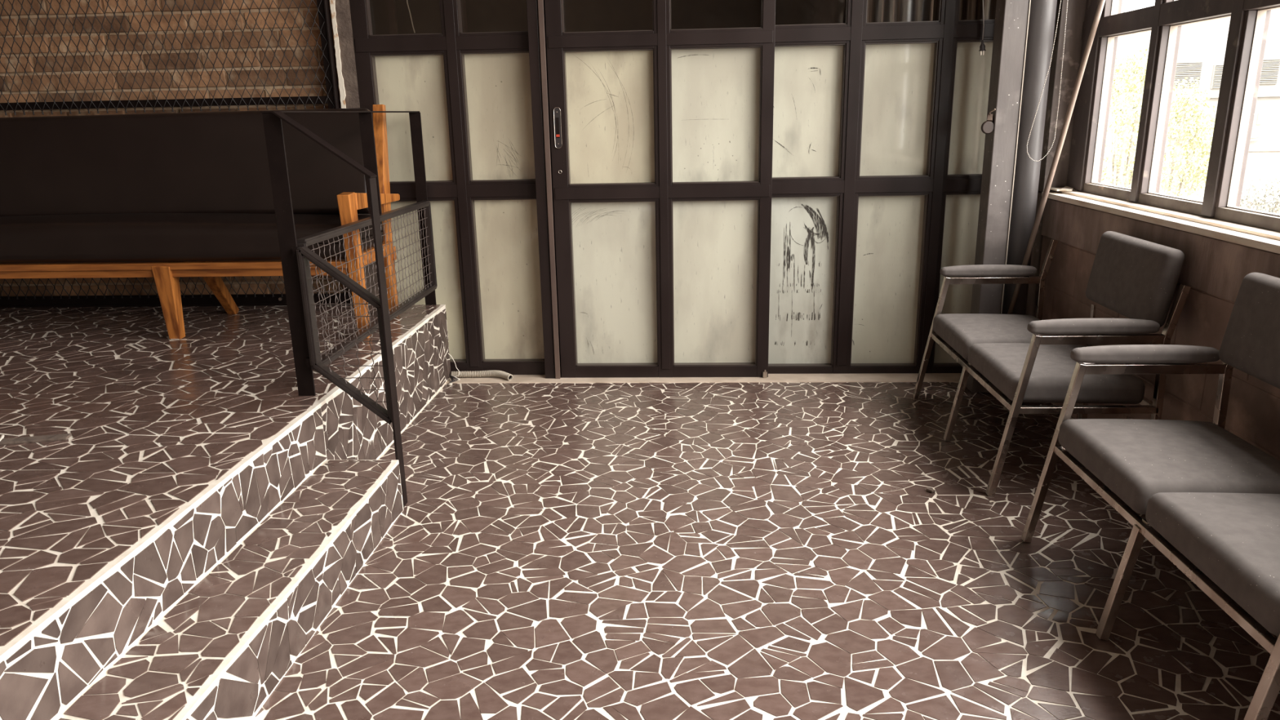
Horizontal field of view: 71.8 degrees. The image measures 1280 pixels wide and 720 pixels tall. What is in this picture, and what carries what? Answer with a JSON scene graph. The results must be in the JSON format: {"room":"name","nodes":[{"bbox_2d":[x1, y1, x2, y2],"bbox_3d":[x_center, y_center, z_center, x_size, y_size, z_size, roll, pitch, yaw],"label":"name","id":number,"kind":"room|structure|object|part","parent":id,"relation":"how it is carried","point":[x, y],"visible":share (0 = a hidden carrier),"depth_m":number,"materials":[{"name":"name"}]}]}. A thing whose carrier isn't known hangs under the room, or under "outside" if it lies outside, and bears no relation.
{"room":"waiting room","nodes":[
{"label":"waiting room","id":0,"kind":"room"},
{"bbox_2d":[0,0,348,296],"bbox_3d":[-3.332,-1.894,4.718,3.579,3.564,0.164,0,16,3],"label":"brick wall","id":1,"kind":"structure","parent":0,"point":[309,20],"depth_m":4.68,"materials":[{"name":"brown brick"}]},
{"bbox_2d":[329,0,346,108],"bbox_3d":[-1.538,-1.551,4.525,0.030,2.580,0.028,0,16,3],"label":"trim","id":2,"kind":"structure","parent":1,"relation":"attached to","point":[332,2],"depth_m":4.51,"materials":[{"name":"beige paint"}]},
{"bbox_2d":[335,0,379,303],"bbox_3d":[-1.493,-1.870,4.567,0.085,3.600,0.270,0,16,3],"label":"pillar","id":3,"kind":"structure","parent":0,"point":[343,16],"depth_m":4.52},
{"bbox_2d":[369,0,844,35],"bbox_3d":[-1.228,-2.071,5.676,7.320,3.820,2.100,0,16,3],"label":"wall","id":4,"kind":"structure","parent":0,"point":[482,15],"depth_m":6.48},
{"bbox_2d":[406,0,415,32],"bbox_3d":[-1.209,-1.956,4.615,0.034,0.471,0.007,0,16,3],"label":"hanging cable","id":5,"kind":"object","parent":4,"relation":"hanging from","point":[406,0],"visible":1,"depth_m":4.65,"materials":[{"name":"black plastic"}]},
{"bbox_2d":[460,0,467,32],"bbox_3d":[-0.998,-1.486,5.099,0.040,2.945,0.100,0,16,3],"label":"support post","id":6,"kind":"object","parent":4,"relation":"on","point":[464,15],"visible":0.02,"depth_m":4.96,"materials":[{"name":"brown metal"}]},
{"bbox_2d":[866,0,996,22],"bbox_3d":[1.563,-1.421,4.694,0.842,2.850,0.094,0,16,3],"label":"curtain","id":7,"kind":"object","parent":4,"relation":"hanging from","point":[878,11],"visible":0.02,"depth_m":4.59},
{"bbox_2d":[253,382,1279,719],"bbox_3d":[0.391,1.272,0.619,3.500,0.002,8.545,0,16,3],"label":"floor","id":8,"kind":"structure","parent":0,"point":[757,550],"depth_m":2.73,"materials":[{"name":"tile"}]},
{"bbox_2d":[0,304,451,719],"bbox_3d":[-3.172,0.837,1.660,3.871,0.417,7.400,0,16,3],"label":"platform","id":9,"kind":"object","parent":8,"relation":"on","point":[176,451],"visible":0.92,"depth_m":2.84,"materials":[{"name":"tile"}]},
{"bbox_2d":[0,433,71,444],"bbox_3d":[-1.967,0.257,2.858,0.222,0.008,0.045,-4,16,-11],"label":"strip","id":10,"kind":"object","parent":9,"relation":"on","point":[55,437],"visible":1,"depth_m":2.85,"materials":[{"name":"grey paint"}]},
{"bbox_2d":[0,0,353,307],"bbox_3d":[-3.164,-1.922,4.491,3.188,3.375,0.047,0,16,3],"label":"mesh screen","id":11,"kind":"object","parent":9,"relation":"on","point":[332,99],"visible":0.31,"depth_m":4.58,"materials":[{"name":"black metal"}]},
{"bbox_2d":[0,104,399,339],"bbox_3d":[-3.003,-0.666,4.322,3.518,1.059,0.682,0,16,3],"label":"sofa","id":12,"kind":"object","parent":9,"relation":"on","point":[165,197],"visible":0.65,"depth_m":4.30,"materials":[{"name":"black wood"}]},
{"bbox_3d":[-2.176,-0.270,4.106,0.086,0.360,0.087,0,16,3],"label":"leg","id":13,"kind":"part","parent":12,"relation":"part of","materials":[{"name":"orange wood"}]},
{"bbox_3d":[-2.181,-0.484,4.302,0.060,0.030,0.500,0,16,3],"label":"cross rail","id":14,"kind":"part","parent":12,"relation":"part of","materials":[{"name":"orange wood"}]},
{"bbox_2d":[0,107,373,216],"bbox_3d":[-3.027,-0.956,4.429,3.440,0.526,0.186,0,16,3],"label":"cushion","id":15,"kind":"object","parent":12,"relation":"on","point":[199,162],"depth_m":4.33,"materials":[{"name":"black leather"}]},
{"bbox_2d":[0,213,383,263],"bbox_3d":[-2.955,-0.593,4.263,3.360,0.193,0.470,0,16,3],"label":"seat cushion","id":16,"kind":"object","parent":12,"relation":"on","point":[24,237],"depth_m":4.01,"materials":[{"name":"black leather"}]},
{"bbox_3d":[-3.010,-0.471,4.350,3.500,0.082,0.565,0,16,3],"label":"rail","id":17,"kind":"part","parent":12,"relation":"part of","materials":[{"name":"orange wood"}]},
{"bbox_3d":[-2.162,-0.375,4.532,0.060,0.353,0.288,0,16,3],"label":"leg","id":18,"kind":"part","parent":12,"relation":"part of","materials":[{"name":"orange wood"}]},
{"bbox_3d":[-1.288,-0.419,4.000,0.056,0.668,0.111,0,16,3],"label":"leg","id":19,"kind":"part","parent":12,"relation":"part of","materials":[{"name":"orange wood"}]},
{"bbox_3d":[-1.278,-0.510,4.239,0.040,0.060,0.450,0,16,3],"label":"rail","id":20,"kind":"part","parent":12,"relation":"part of","materials":[{"name":"orange wood"}]},
{"bbox_3d":[-1.276,-0.781,4.235,0.060,0.090,0.603,0,16,3],"label":"armrest","id":21,"kind":"part","parent":12,"relation":"part of","materials":[{"name":"orange wood"}]},
{"bbox_3d":[-1.290,-0.746,4.465,0.053,1.046,0.180,0,16,3],"label":"post","id":22,"kind":"part","parent":12,"relation":"part of","materials":[{"name":"orange wood"}]},
{"bbox_2d":[55,459,403,719],"bbox_3d":[-1.166,1.195,0.634,0.291,0.202,5.450,0,16,3],"label":"step","id":23,"kind":"structure","parent":8,"relation":"on","point":[220,652],"depth_m":2.31,"materials":[{"name":"tile"}]},
{"bbox_2d":[448,353,459,385],"bbox_3d":[-1.012,0.048,4.805,0.058,0.154,0.118,-4,16,-9],"label":"wire tangle","id":24,"kind":"object","parent":8,"relation":"on","point":[451,376],"visible":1,"depth_m":4.83,"materials":[{"name":"beige plastic"}]},
{"bbox_2d":[445,373,961,383],"bbox_3d":[0.383,0.081,4.965,4.000,0.056,0.455,0,16,3],"label":"threshold","id":25,"kind":"object","parent":8,"relation":"on","point":[860,377],"visible":0.03,"depth_m":4.78,"materials":[{"name":"beige stone"}]},
{"bbox_2d":[260,0,561,507],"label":"railing","id":26,"kind":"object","parent":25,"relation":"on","point":[471,92],"depth_m":4.60,"materials":[{"name":"brown metal"}]},
{"bbox_3d":[-1.239,-0.353,3.132,0.062,1.006,0.008,0,16,3],"label":"post","id":27,"kind":"part","parent":26,"relation":"part of","materials":[{"name":"black metal"}]},
{"bbox_3d":[-1.060,-0.725,2.976,0.326,0.222,0.050,1,16,8],"label":"sloped rail","id":28,"kind":"part","parent":26,"relation":"part of","materials":[{"name":"black metal"}]},
{"bbox_3d":[-1.206,-1.056,3.763,0.066,0.006,1.615,0,16,3],"label":"rail","id":29,"kind":"part","parent":26,"relation":"part of","materials":[{"name":"black metal"}]},
{"bbox_3d":[-1.042,-0.082,3.158,0.288,0.651,0.037,0,16,3],"label":"panel frame","id":30,"kind":"part","parent":26,"relation":"part of","materials":[{"name":"black metal"}]},
{"bbox_3d":[-1.175,-0.355,3.891,0.376,1.426,1.733,-3,16,-7],"label":"step railing","id":31,"kind":"part","parent":26,"relation":"part of","materials":[{"name":"black metal"}]},
{"bbox_3d":[-1.156,-0.406,3.946,0.037,0.481,1.580,0,16,3],"label":"panel frame","id":32,"kind":"part","parent":26,"relation":"part of","materials":[{"name":"black metal"}]},
{"bbox_3d":[-1.194,-0.868,3.915,0.058,0.439,0.008,0,16,3],"label":"post","id":33,"kind":"part","parent":26,"relation":"part of","materials":[{"name":"black metal"}]},
{"bbox_3d":[-0.893,-0.035,3.143,0.008,1.202,0.060,0,16,3],"label":"post","id":34,"kind":"part","parent":26,"relation":"part of","materials":[{"name":"black metal"}]},
{"bbox_3d":[-1.177,-1.263,4.639,0.380,0.643,0.006,0,16,3],"label":"pane","id":35,"kind":"part","parent":26,"relation":"part of","materials":[{"name":"beige glass"}]},
{"bbox_3d":[-1.145,-0.784,4.666,0.058,1.006,0.008,0,16,3],"label":"post","id":36,"kind":"part","parent":26,"relation":"part of","materials":[{"name":"black metal"}]},
{"bbox_3d":[-1.161,-0.432,4.872,0.380,0.896,0.006,0,16,3],"label":"pane","id":37,"kind":"part","parent":26,"relation":"part of","materials":[{"name":"beige glass"}]},
{"bbox_3d":[-0.708,-1.264,4.613,0.386,0.643,0.006,0,16,3],"label":"pane","id":38,"kind":"part","parent":26,"relation":"part of","materials":[{"name":"beige glass"}]},
{"bbox_3d":[-0.691,-0.434,4.845,0.386,0.896,0.006,0,16,3],"label":"pane","id":39,"kind":"part","parent":26,"relation":"part of","materials":[{"name":"beige glass"}]},
{"bbox_2d":[451,369,513,380],"bbox_3d":[-0.867,0.081,4.875,0.354,0.047,0.072,2,16,11],"label":"corrugated hose","id":40,"kind":"object","parent":25,"relation":"on","point":[495,373],"visible":1,"depth_m":4.87,"materials":[{"name":"beige plastic"}]},
{"bbox_2d":[526,0,775,378],"bbox_3d":[0.062,-1.228,4.481,1.215,2.750,0.085,0,16,3],"label":"door","id":41,"kind":"structure","parent":25,"relation":"on","point":[661,137],"depth_m":4.59,"materials":[{"name":"beige glass"}]},
{"bbox_3d":[-0.516,-1.229,4.515,0.057,2.744,0.070,0,16,3],"label":"jamb post","id":42,"kind":"part","parent":41,"relation":"part of","materials":[{"name":"brown metal"}]},
{"bbox_3d":[-0.418,-1.180,4.496,0.034,0.202,0.005,0,16,3],"label":"handle","id":43,"kind":"part","parent":41,"relation":"part of","materials":[{"name":"grey plastic"}]},
{"bbox_3d":[-0.148,-1.238,4.529,0.453,0.659,0.006,0,16,3],"label":"pane","id":44,"kind":"part","parent":41,"relation":"part of","materials":[{"name":"beige glass"}]},
{"bbox_3d":[-0.132,-0.409,4.761,0.453,0.891,0.006,0,16,3],"label":"pane","id":45,"kind":"part","parent":41,"relation":"part of","materials":[{"name":"white glass"}]},
{"bbox_3d":[0.401,-0.411,4.730,0.452,0.891,0.006,0,16,3],"label":"pane","id":46,"kind":"part","parent":41,"relation":"part of","materials":[{"name":"beige glass"}]},
{"bbox_3d":[0.384,-1.240,4.498,0.452,0.659,0.006,0,16,3],"label":"pane","id":47,"kind":"part","parent":41,"relation":"part of","materials":[{"name":"beige glass"}]},
{"bbox_2d":[768,0,995,373],"bbox_3d":[1.332,-1.256,4.479,1.440,2.744,0.076,0,16,3],"label":"door","id":48,"kind":"structure","parent":25,"relation":"on","point":[878,138],"depth_m":4.58,"materials":[{"name":"beige glass"}]},
{"bbox_3d":[0.860,-0.421,4.767,0.376,0.923,0.006,0,16,3],"label":"pane","id":49,"kind":"part","parent":48,"relation":"part of","materials":[{"name":"beige glass"}]},
{"bbox_3d":[0.843,-1.267,4.531,0.376,0.653,0.006,0,16,3],"label":"pane","id":50,"kind":"part","parent":48,"relation":"part of","materials":[{"name":"beige glass"}]},
{"bbox_3d":[1.319,-0.423,4.741,0.358,0.923,0.006,0,16,3],"label":"pane","id":51,"kind":"part","parent":48,"relation":"part of","materials":[{"name":"beige glass"}]},
{"bbox_3d":[1.302,-1.269,4.505,0.358,0.653,0.006,0,16,3],"label":"pane","id":52,"kind":"part","parent":48,"relation":"part of","materials":[{"name":"beige glass"}]},
{"bbox_3d":[1.771,-0.425,4.715,0.374,0.923,0.006,0,16,3],"label":"pane","id":53,"kind":"part","parent":48,"relation":"part of","materials":[{"name":"beige glass"}]},
{"bbox_3d":[1.754,-1.271,4.479,0.374,0.653,0.006,0,16,3],"label":"pane","id":54,"kind":"part","parent":48,"relation":"part of","materials":[{"name":"beige glass"}]},
{"bbox_2d":[926,487,935,493],"bbox_3d":[1.094,0.492,3.333,0.015,0.014,0.037,-14,20,-38],"label":"chip","id":55,"kind":"object","parent":8,"relation":"on","point":[930,490],"visible":1,"depth_m":3.33,"materials":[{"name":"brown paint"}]},
{"bbox_2d":[965,0,1031,392],"bbox_3d":[1.672,-1.676,4.017,0.167,3.793,0.132,0,16,3],"label":"steel column","id":56,"kind":"structure","parent":8,"relation":"on","point":[1001,128],"depth_m":4.15,"materials":[{"name":"grey metal"}]},
{"bbox_3d":[1.629,-1.090,4.142,0.060,0.060,0.023,0,16,3],"label":"round knob","id":57,"kind":"part","parent":56,"relation":"part of","materials":[{"name":"brown"}]},
{"bbox_2d":[1026,0,1067,161],"bbox_3d":[1.834,-1.960,3.820,0.128,2.157,0.004,0,16,3],"label":"chain","id":58,"kind":"object","parent":56,"relation":"hanging from","point":[1060,0],"visible":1,"depth_m":4.01,"materials":[{"name":"silver metal"}]},
{"bbox_2d":[995,0,1057,386],"bbox_3d":[1.855,-1.695,4.070,0.125,3.793,0.125,0,16,3],"label":"drain pipe","id":59,"kind":"object","parent":8,"relation":"on","point":[1042,12],"visible":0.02,"depth_m":4.20,"materials":[{"name":"grey metal"}]},
{"bbox_2d":[911,231,1191,496],"bbox_3d":[1.623,-0.087,3.705,0.618,0.909,1.193,0,16,3],"label":"bench","id":60,"kind":"object","parent":8,"relation":"on","point":[1027,358],"visible":0.93,"depth_m":3.26,"materials":[{"name":"grey leather"}]},
{"bbox_3d":[1.416,-0.099,4.303,0.136,0.618,0.028,0,16,3],"label":"leg","id":61,"kind":"part","parent":60,"relation":"part of","materials":[{"name":"silver metal"}]},
{"bbox_3d":[1.363,0.190,3.803,0.084,0.333,0.028,0,16,3],"label":"leg","id":62,"kind":"part","parent":60,"relation":"part of","materials":[{"name":"silver metal"}]},
{"bbox_3d":[1.393,0.031,3.751,0.022,0.024,1.135,0,16,3],"label":"rail","id":63,"kind":"part","parent":60,"relation":"part of","materials":[{"name":"silver metal"}]},
{"bbox_3d":[1.631,-0.112,3.990,0.480,0.117,0.536,0,16,3],"label":"seat","id":64,"kind":"part","parent":60,"relation":"part of","materials":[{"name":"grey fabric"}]},
{"bbox_3d":[1.690,-0.380,4.209,0.446,0.032,0.026,0,16,3],"label":"armrest","id":65,"kind":"part","parent":60,"relation":"part of","materials":[{"name":"silver metal"}]},
{"bbox_3d":[1.355,0.207,3.212,0.136,0.618,0.028,0,16,3],"label":"leg","id":66,"kind":"part","parent":60,"relation":"part of","materials":[{"name":"silver metal"}]},
{"bbox_3d":[1.931,-0.186,4.250,0.065,0.790,0.028,0,16,3],"label":"leg","id":67,"kind":"part","parent":60,"relation":"part of","materials":[{"name":"silver metal"}]},
{"bbox_3d":[1.601,0.039,3.451,0.480,0.117,0.541,0,16,3],"label":"seat","id":68,"kind":"part","parent":60,"relation":"part of","materials":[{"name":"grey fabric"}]},
{"bbox_3d":[1.892,0.059,3.736,0.031,0.598,0.028,0,16,3],"label":"leg","id":69,"kind":"part","parent":60,"relation":"part of","materials":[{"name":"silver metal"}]},
{"bbox_3d":[1.611,0.179,3.190,0.491,0.024,0.028,0,16,3],"label":"rail","id":70,"kind":"part","parent":60,"relation":"part of","materials":[{"name":"silver metal"}]},
{"bbox_3d":[1.629,-0.073,3.118,0.446,0.032,0.026,0,16,3],"label":"armrest","id":71,"kind":"part","parent":60,"relation":"part of","materials":[{"name":"silver metal"}]},
{"bbox_3d":[1.852,-0.314,3.338,0.111,0.283,0.533,0,16,3],"label":"backrest","id":72,"kind":"part","parent":60,"relation":"part of","materials":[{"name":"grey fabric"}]},
{"bbox_3d":[1.886,0.025,3.722,0.022,0.024,1.135,0,16,3],"label":"rail","id":73,"kind":"part","parent":60,"relation":"part of","materials":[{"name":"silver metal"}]},
{"bbox_3d":[1.870,0.121,3.159,0.065,0.790,0.028,0,16,3],"label":"leg","id":74,"kind":"part","parent":60,"relation":"part of","materials":[{"name":"silver metal"}]},
{"bbox_2d":[1007,0,1105,314],"bbox_3d":[1.938,-0.957,4.101,0.347,1.764,0.050,11,20,37],"label":"leaning pole","id":75,"kind":"object","parent":8,"relation":"on","point":[1073,97],"visible":0.89,"depth_m":4.09,"materials":[{"name":"brown wood"}]},
{"bbox_2d":[1021,272,1279,719],"bbox_3d":[1.543,0.318,2.260,0.618,0.909,1.193,0,16,3],"label":"bench","id":76,"kind":"object","parent":8,"relation":"on","point":[1211,494],"visible":1,"depth_m":2.39,"materials":[{"name":"grey leather"}]},
{"bbox_3d":[1.336,0.306,2.858,0.136,0.618,0.028,0,16,3],"label":"leg","id":77,"kind":"part","parent":76,"relation":"part of","materials":[{"name":"silver metal"}]},
{"bbox_3d":[1.282,0.595,2.358,0.084,0.333,0.028,0,16,3],"label":"leg","id":78,"kind":"part","parent":76,"relation":"part of","materials":[{"name":"silver metal"}]},
{"bbox_3d":[1.562,0.430,2.296,0.491,0.024,0.028,0,16,3],"label":"rail","id":79,"kind":"part","parent":76,"relation":"part of","materials":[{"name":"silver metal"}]},
{"bbox_3d":[1.609,0.026,2.764,0.446,0.032,0.026,0,16,3],"label":"armrest","id":80,"kind":"part","parent":76,"relation":"part of","materials":[{"name":"silver metal"}]},
{"bbox_3d":[1.312,0.436,2.306,0.022,0.024,1.135,0,16,3],"label":"rail","id":81,"kind":"part","parent":76,"relation":"part of","materials":[{"name":"silver metal"}]},
{"bbox_3d":[1.550,0.294,2.545,0.480,0.117,0.536,0,16,3],"label":"seat","id":82,"kind":"part","parent":76,"relation":"part of","materials":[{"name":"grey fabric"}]},
{"bbox_3d":[1.520,0.445,2.006,0.480,0.117,0.541,0,16,3],"label":"seat","id":83,"kind":"part","parent":76,"relation":"part of","materials":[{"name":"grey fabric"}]},
{"bbox_3d":[1.850,0.220,2.805,0.065,0.790,0.028,0,16,3],"label":"leg","id":84,"kind":"part","parent":76,"relation":"part of","materials":[{"name":"silver metal"}]},
{"bbox_3d":[1.802,-0.060,2.432,0.111,0.283,0.528,0,16,3],"label":"backrest","id":85,"kind":"part","parent":76,"relation":"part of","materials":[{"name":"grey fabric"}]},
{"bbox_3d":[1.275,0.613,1.767,0.136,0.618,0.028,0,16,3],"label":"leg","id":86,"kind":"part","parent":76,"relation":"part of","materials":[{"name":"silver metal"}]},
{"bbox_2d":[1025,0,1086,316],"bbox_3d":[2.164,-1.769,4.316,0.355,3.800,0.415,0,16,3],"label":"wall","id":87,"kind":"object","parent":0,"point":[1075,18],"visible":0.06,"depth_m":4.26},
{"bbox_2d":[1034,198,1279,461],"bbox_3d":[1.937,-0.597,0.140,0.343,3.800,9.000,0,16,3],"label":"wall","id":88,"kind":"structure","parent":0,"point":[1215,269],"depth_m":3.12,"materials":[{"name":"brown wood"}]},
{"bbox_2d":[1041,191,1279,253],"bbox_3d":[1.851,0.339,0.217,0.192,0.036,8.633,0,16,3],"label":"window sill","id":89,"kind":"structure","parent":88,"relation":"attached to","point":[1268,240],"depth_m":3.21,"materials":[{"name":"white paint"}]},
{"bbox_2d":[1049,186,1076,191],"bbox_3d":[2.068,-0.831,4.289,0.118,0.016,0.143,0,16,3],"label":"scrap","id":90,"kind":"object","parent":89,"relation":"on","point":[1065,188],"visible":0.83,"depth_m":4.26,"materials":[{"name":"white paper"}]},
{"bbox_2d":[1066,0,1279,231],"bbox_3d":[2.048,-1.739,2.884,0.084,2.522,2.363,0,16,3],"label":"window","id":91,"kind":"structure","parent":88,"relation":"in","point":[1249,24],"depth_m":3.49,"materials":[{"name":"paint"}]},
{"bbox_3d":[-1.552,-2.795,0.914,7.420,0.150,11.300,0,16,3],"label":"ceiling","id":92,"kind":"structure","parent":0,"visible":0},
{"bbox_2d":[978,0,986,54],"bbox_3d":[1.579,-2.472,3.847,0.036,2.168,0.035,-15,20,-40],"label":"plug","id":93,"kind":"object","parent":92,"relation":"hanging from","point":[982,47],"visible":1,"depth_m":4.12,"materials":[{"name":"grey plastic"}]},
{"bbox_3d":[1.566,-2.501,3.839,0.025,2.108,0.004,0,16,3],"label":"cord","id":94,"kind":"part","parent":93,"relation":"part of","materials":[{"name":"grey plastic"}]},
{"label":"outside","id":95,"kind":"structure","parent":0,"visible":0},
{"bbox_3d":[32.000,0.591,13.982,57.700,0.100,90.000,0,16,3],"label":"street","id":96,"kind":"object","parent":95,"visible":0},
{"bbox_2d":[1101,44,1176,191],"bbox_3d":[6.799,-1.534,12.705,1.270,5.652,0.874,0,16,3],"label":"street tree","id":97,"kind":"object","parent":96,"relation":"on","point":[1117,174],"visible":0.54,"depth_m":12.18,"materials":[{"name":"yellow plant"}]},
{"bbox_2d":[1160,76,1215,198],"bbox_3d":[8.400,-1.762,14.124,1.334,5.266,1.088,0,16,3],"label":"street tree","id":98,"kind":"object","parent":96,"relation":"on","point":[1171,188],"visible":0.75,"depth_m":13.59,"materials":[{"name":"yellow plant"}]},
{"bbox_2d":[1101,8,1279,213],"bbox_3d":[20.282,-5.138,22.327,30.000,6.891,4.120,0,16,3],"label":"building","id":99,"kind":"structure","parent":96,"relation":"on","point":[1202,45],"depth_m":20.28,"materials":[{"name":"grey"}]},
{"bbox_2d":[1173,62,1203,88],"bbox_3d":[12.575,-6.544,20.300,0.600,0.557,0.085,0,16,3],"label":"vent","id":100,"kind":"object","parent":99,"relation":"attached to","point":[1194,70],"depth_m":20.26,"materials":[{"name":"grey metal"}]},
{"bbox_2d":[1185,109,1216,142],"bbox_3d":[12.931,-5.417,20.456,0.636,0.712,0.095,0,16,3],"label":"oval sign","id":101,"kind":"object","parent":99,"relation":"attached to","point":[1213,114],"depth_m":20.42,"materials":[{"name":"grey"}]},
{"bbox_2d":[1209,64,1223,88],"bbox_3d":[13.378,-6.494,20.270,0.474,0.526,0.085,0,16,3],"label":"vent","id":102,"kind":"object","parent":99,"relation":"attached to","point":[1215,70],"depth_m":20.27,"materials":[{"name":"grey metal"}]},
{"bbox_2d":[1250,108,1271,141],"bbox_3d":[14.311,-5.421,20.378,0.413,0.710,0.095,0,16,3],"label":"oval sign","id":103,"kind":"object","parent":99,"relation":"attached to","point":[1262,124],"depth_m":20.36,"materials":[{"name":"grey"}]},
{"bbox_2d":[1259,58,1279,84],"bbox_3d":[14.300,-6.579,20.194,0.570,0.554,0.085,0,16,3],"label":"vent","id":104,"kind":"object","parent":99,"relation":"attached to","point":[1270,73],"depth_m":20.18,"materials":[{"name":"grey"}]},
{"bbox_2d":[1240,177,1279,213],"bbox_3d":[6.942,0.018,10.025,1.353,4.100,0.732,0,16,3],"label":"rounded shrub","id":105,"kind":"object","parent":96,"relation":"on","point":[1273,202],"visible":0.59,"depth_m":9.44,"materials":[{"name":"plant"}]}
]}

